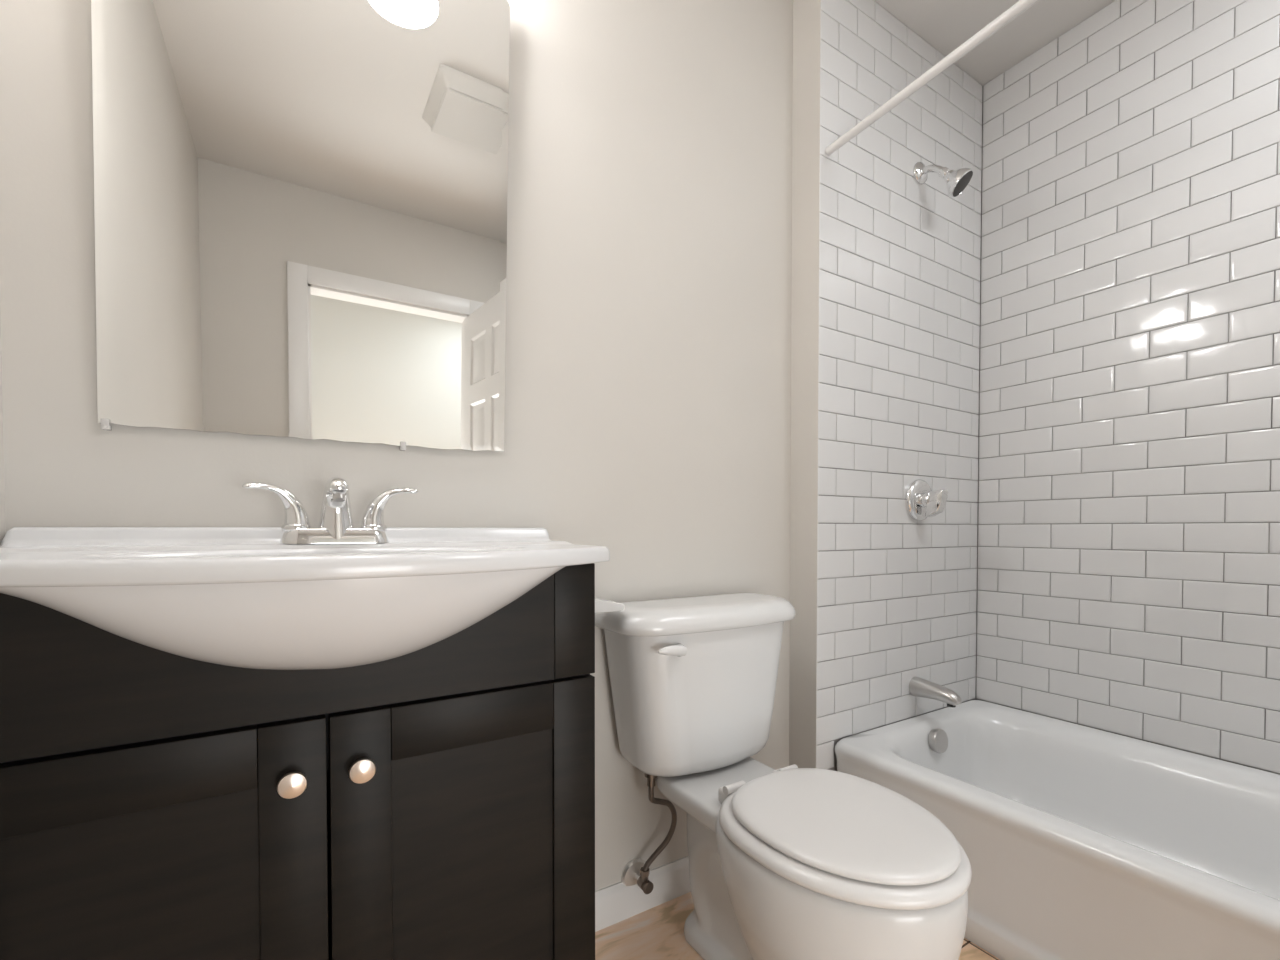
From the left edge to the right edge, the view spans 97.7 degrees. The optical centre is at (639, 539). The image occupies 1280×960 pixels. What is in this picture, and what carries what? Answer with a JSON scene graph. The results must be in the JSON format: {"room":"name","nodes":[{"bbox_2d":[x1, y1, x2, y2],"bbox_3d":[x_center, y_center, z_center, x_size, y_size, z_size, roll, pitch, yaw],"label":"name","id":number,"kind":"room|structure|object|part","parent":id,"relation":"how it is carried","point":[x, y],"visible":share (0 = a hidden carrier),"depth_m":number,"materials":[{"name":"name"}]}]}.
{"room":"bathroom","nodes":[
{"label":"bathroom","id":0,"kind":"room"},
{"bbox_2d":[0,303,4,544],"bbox_3d":[-0.436,-0.306,-0.088,0.120,2.492,2.250,-1,1,-32],"label":"wall","id":1,"kind":"structure","parent":0,"point":[2,488],"depth_m":0.80,"materials":[{"name":"beige paint"}]},
{"bbox_2d":[0,0,792,890],"bbox_3d":[-0.268,-0.332,1.266,1.588,2.492,0.120,-1,1,-32],"label":"wall","id":2,"kind":"structure","parent":0,"point":[647,419],"depth_m":1.29,"materials":[{"name":"beige paint"}]},
{"bbox_2d":[0,527,550,546],"bbox_3d":[-0.547,-0.008,1.000,0.820,0.030,0.048,-1,1,-32],"label":"backsplash","id":3,"kind":"structure","parent":2,"relation":"attached to","point":[16,536],"depth_m":0.90,"materials":[{"name":"white ceramic"}]},
{"bbox_2d":[91,0,509,450],"bbox_3d":[-0.545,-0.635,0.998,0.637,0.928,0.034,-1,1,-32],"label":"mirror","id":4,"kind":"object","parent":2,"relation":"attached to","point":[300,206],"visible":1,"depth_m":0.97,"materials":[{"name":"silver metal"}]},
{"bbox_2d":[621,858,653,893],"bbox_3d":[0.004,0.819,1.344,0.073,0.073,0.070,-1,1,-32],"label":"supply valve","id":5,"kind":"object","parent":2,"relation":"attached to","point":[633,873],"visible":0.98,"depth_m":1.35,"materials":[{"name":"silver metal"}]},
{"bbox_3d":[-0.011,0.818,1.368,0.073,0.073,0.012,-1,1,-32],"label":"wall plate","id":6,"kind":"part","parent":5,"relation":"part of","materials":[{"name":"silver metal"}]},
{"bbox_2d":[642,787,676,870],"bbox_3d":[0.050,0.675,1.326,0.098,0.227,0.058,-1,1,-32],"label":"supply hose","id":7,"kind":"object","parent":5,"relation":"attached to","point":[652,799],"visible":1,"depth_m":1.33,"materials":[{"name":"silver metal"}]},
{"bbox_2d":[595,856,690,931],"bbox_3d":[0.117,0.868,1.447,0.768,0.086,0.014,-1,1,-32],"label":"baseboard","id":8,"kind":"structure","parent":2,"relation":"attached to","point":[615,903],"depth_m":1.37,"materials":[{"name":"white paint"}]},
{"bbox_2d":[595,892,999,959],"bbox_3d":[0.677,0.968,0.552,2.660,0.080,2.370,-1,1,-32],"label":"floor","id":9,"kind":"structure","parent":0,"point":[655,933],"depth_m":1.28,"materials":[{"name":"beige wood"}]},
{"bbox_2d":[0,563,594,959],"bbox_3d":[-0.485,0.482,0.887,0.796,0.878,0.317,-1,1,-32],"label":"vanity cabinet","id":10,"kind":"object","parent":9,"relation":"on","point":[436,801],"visible":0.77,"depth_m":0.75,"materials":[{"name":"black wood"}]},
{"bbox_3d":[-0.598,0.538,0.679,0.384,0.584,0.019,-1,1,-32],"label":"door","id":11,"kind":"part","parent":10,"relation":"part of","materials":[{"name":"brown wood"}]},
{"bbox_3d":[-0.431,0.260,0.795,0.760,0.125,0.010,-1,1,-32],"label":"rail","id":12,"kind":"part","parent":10,"relation":"part of","materials":[{"name":"black wood"}]},
{"bbox_3d":[-0.456,0.318,0.734,0.034,0.034,0.030,-1,1,-32],"label":"knob","id":13,"kind":"part","parent":10,"relation":"part of","materials":[{"name":"silver metal"}]},
{"bbox_2d":[0,527,609,669],"bbox_3d":[-0.439,0.087,0.835,0.832,0.214,0.447,-1,1,-32],"label":"vanity sink","id":14,"kind":"object","parent":10,"relation":"in","point":[242,597],"visible":0.98,"depth_m":0.66,"materials":[{"name":"white ceramic"}]},
{"bbox_3d":[-0.427,0.117,0.786,0.639,0.156,0.324,-1,1,-32],"label":"bowl","id":15,"kind":"part","parent":14,"relation":"part of","materials":[{"name":"white ceramic"}]},
{"bbox_2d":[242,477,417,543],"bbox_3d":[-0.499,-0.049,0.923,0.258,0.110,0.115,-1,1,-32],"label":"faucet","id":16,"kind":"object","parent":14,"relation":"on","point":[335,526],"visible":1,"depth_m":0.92,"materials":[{"name":"silver metal"}]},
{"bbox_3d":[-0.581,-0.055,0.899,0.038,0.073,0.093,1,1,42],"label":"lever","id":17,"kind":"part","parent":16,"relation":"part of","materials":[{"name":"silver metal"}]},
{"bbox_3d":[-0.564,-0.020,0.919,0.043,0.012,0.043,-1,1,-32],"label":"handle","id":18,"kind":"part","parent":16,"relation":"part of","materials":[{"name":"silver metal"}]},
{"bbox_3d":[-0.514,-0.008,0.949,0.162,0.026,0.054,-1,1,-32],"label":"plate","id":19,"kind":"part","parent":16,"relation":"part of","materials":[{"name":"silver metal"}]},
{"bbox_3d":[-0.499,-0.050,0.923,0.060,0.108,0.115,-1,1,-32],"label":"spout","id":20,"kind":"part","parent":16,"relation":"part of","materials":[{"name":"silver metal"}]},
{"bbox_3d":[-0.466,-0.021,0.979,0.043,0.012,0.043,-1,1,-32],"label":"handle","id":21,"kind":"part","parent":16,"relation":"part of","materials":[{"name":"silver metal"}]},
{"bbox_3d":[-0.441,-0.056,0.985,0.093,0.073,0.038,0,1,-15],"label":"lever","id":22,"kind":"part","parent":16,"relation":"part of","materials":[{"name":"silver metal"}]},
{"bbox_3d":[-0.386,0.317,0.777,0.034,0.034,0.030,-1,1,-32],"label":"knob","id":23,"kind":"part","parent":10,"relation":"part of","materials":[{"name":"silver metal"}]},
{"bbox_3d":[-0.257,0.534,0.889,0.408,0.584,0.019,-1,1,-32],"label":"door","id":24,"kind":"part","parent":10,"relation":"part of","materials":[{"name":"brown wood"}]},
{"bbox_2d":[595,598,624,612],"bbox_3d":[-0.114,0.132,1.170,0.139,0.032,0.090,-1,1,-32],"label":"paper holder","id":25,"kind":"object","parent":10,"relation":"attached to","point":[601,605],"visible":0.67,"depth_m":1.15,"materials":[{"name":"white"}]},
{"bbox_2d":[595,593,971,959],"bbox_3d":[0.286,0.533,1.127,0.504,0.767,0.708,-1,1,-32],"label":"toilet","id":26,"kind":"object","parent":9,"relation":"on","point":[791,862],"visible":0.99,"depth_m":1.09,"materials":[{"name":"white ceramic"}]},
{"bbox_3d":[0.068,0.233,1.169,0.077,0.030,0.028,-1,1,-32],"label":"flush lever","id":27,"kind":"part","parent":26,"relation":"part of","materials":[{"name":"white"}]},
{"bbox_3d":[0.153,0.361,1.339,0.456,0.330,0.188,-1,1,-32],"label":"tank","id":28,"kind":"part","parent":26,"relation":"part of","materials":[{"name":"white ceramic"}]},
{"bbox_3d":[0.156,0.171,1.332,0.504,0.050,0.212,-1,1,-32],"label":"tank lid","id":29,"kind":"part","parent":26,"relation":"part of","materials":[{"name":"white ceramic"}]},
{"bbox_3d":[0.299,0.724,1.099,0.369,0.387,0.632,-1,1,-32],"label":"bowl","id":30,"kind":"part","parent":26,"relation":"part of","materials":[{"name":"white ceramic"}]},
{"bbox_3d":[0.358,0.516,0.999,0.373,0.025,0.415,-1,1,-32],"label":"seat","id":31,"kind":"part","parent":26,"relation":"part of","materials":[{"name":"white plastic"}]},
{"bbox_3d":[0.359,0.493,0.997,0.334,0.020,0.382,-1,1,-32],"label":"lid","id":32,"kind":"part","parent":26,"relation":"part of","materials":[{"name":"white plastic"}]},
{"bbox_2d":[835,700,1279,959],"bbox_3d":[1.271,0.750,1.155,0.769,0.333,1.515,-1,1,-32],"label":"bathtub","id":33,"kind":"object","parent":9,"relation":"on","point":[1079,842],"visible":0.95,"depth_m":1.33,"materials":[{"name":"white ceramic"}]},
{"bbox_3d":[0.915,0.615,1.717,0.072,0.071,0.035,-1,1,-32],"label":"overflow plate","id":34,"kind":"part","parent":33,"relation":"part of","materials":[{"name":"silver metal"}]},
{"bbox_2d":[789,0,821,767],"bbox_3d":[0.437,-0.339,1.642,0.006,2.492,0.219,-1,1,-32],"label":"wall","id":35,"kind":"structure","parent":0,"point":[806,96],"depth_m":1.58,"materials":[{"name":"beige paint"}]},
{"bbox_2d":[825,0,1037,155],"bbox_3d":[0.919,-1.089,0.903,0.023,0.074,1.518,-1,1,-32],"label":"shower curtain rod","id":36,"kind":"object","parent":35,"relation":"attached to","point":[1020,6],"visible":1,"depth_m":1.28,"materials":[{"name":"white metal"}]},
{"bbox_2d":[816,0,982,770],"bbox_3d":[0.817,-0.343,1.817,0.834,2.492,0.121,-1,1,-32],"label":"wall","id":37,"kind":"structure","parent":0,"point":[899,257],"depth_m":1.72,"materials":[{"name":"white tile"}]},
{"bbox_2d":[905,479,947,520],"bbox_3d":[0.915,-0.127,1.757,0.134,0.134,0.091,-1,1,-32],"label":"shower valve","id":38,"kind":"object","parent":37,"relation":"attached to","point":[921,502],"visible":1,"depth_m":1.76,"materials":[{"name":"silver metal"}]},
{"bbox_3d":[0.924,-0.114,1.743,0.034,0.084,0.056,-1,1,-32],"label":"handle","id":39,"kind":"part","parent":38,"relation":"part of","materials":[{"name":"silver metal"}]},
{"bbox_2d":[909,677,961,706],"bbox_3d":[0.922,0.473,1.741,0.060,0.064,0.150,-1,1,-32],"label":"tub spout","id":40,"kind":"object","parent":37,"relation":"attached to","point":[918,687],"visible":1,"depth_m":1.73,"materials":[{"name":"silver metal"}]},
{"bbox_2d":[913,162,972,196],"bbox_3d":[0.935,-1.117,1.718,0.076,0.148,0.158,-1,1,-39],"label":"showerhead","id":41,"kind":"object","parent":37,"relation":"attached to","point":[956,181],"visible":1,"depth_m":1.69,"materials":[{"name":"silver metal"}]},
{"bbox_3d":[0.909,-1.141,1.731,0.021,0.056,0.078,-1,1,-32],"label":"shower arm","id":42,"kind":"part","parent":41,"relation":"part of","materials":[{"name":"silver metal"}]},
{"bbox_2d":[874,0,1114,85],"bbox_3d":[0.677,-1.604,0.502,2.660,0.080,2.370,-1,1,-32],"label":"ceiling","id":43,"kind":"structure","parent":0,"point":[945,25],"depth_m":1.72,"materials":[{"name":"white paint"}]},
{"bbox_2d":[975,0,1279,774],"bbox_3d":[1.619,-0.335,1.419,0.121,2.492,1.640,-1,1,-32],"label":"wall","id":44,"kind":"structure","parent":0,"point":[1128,522],"depth_m":1.60,"materials":[{"name":"white tile"}]}
]}

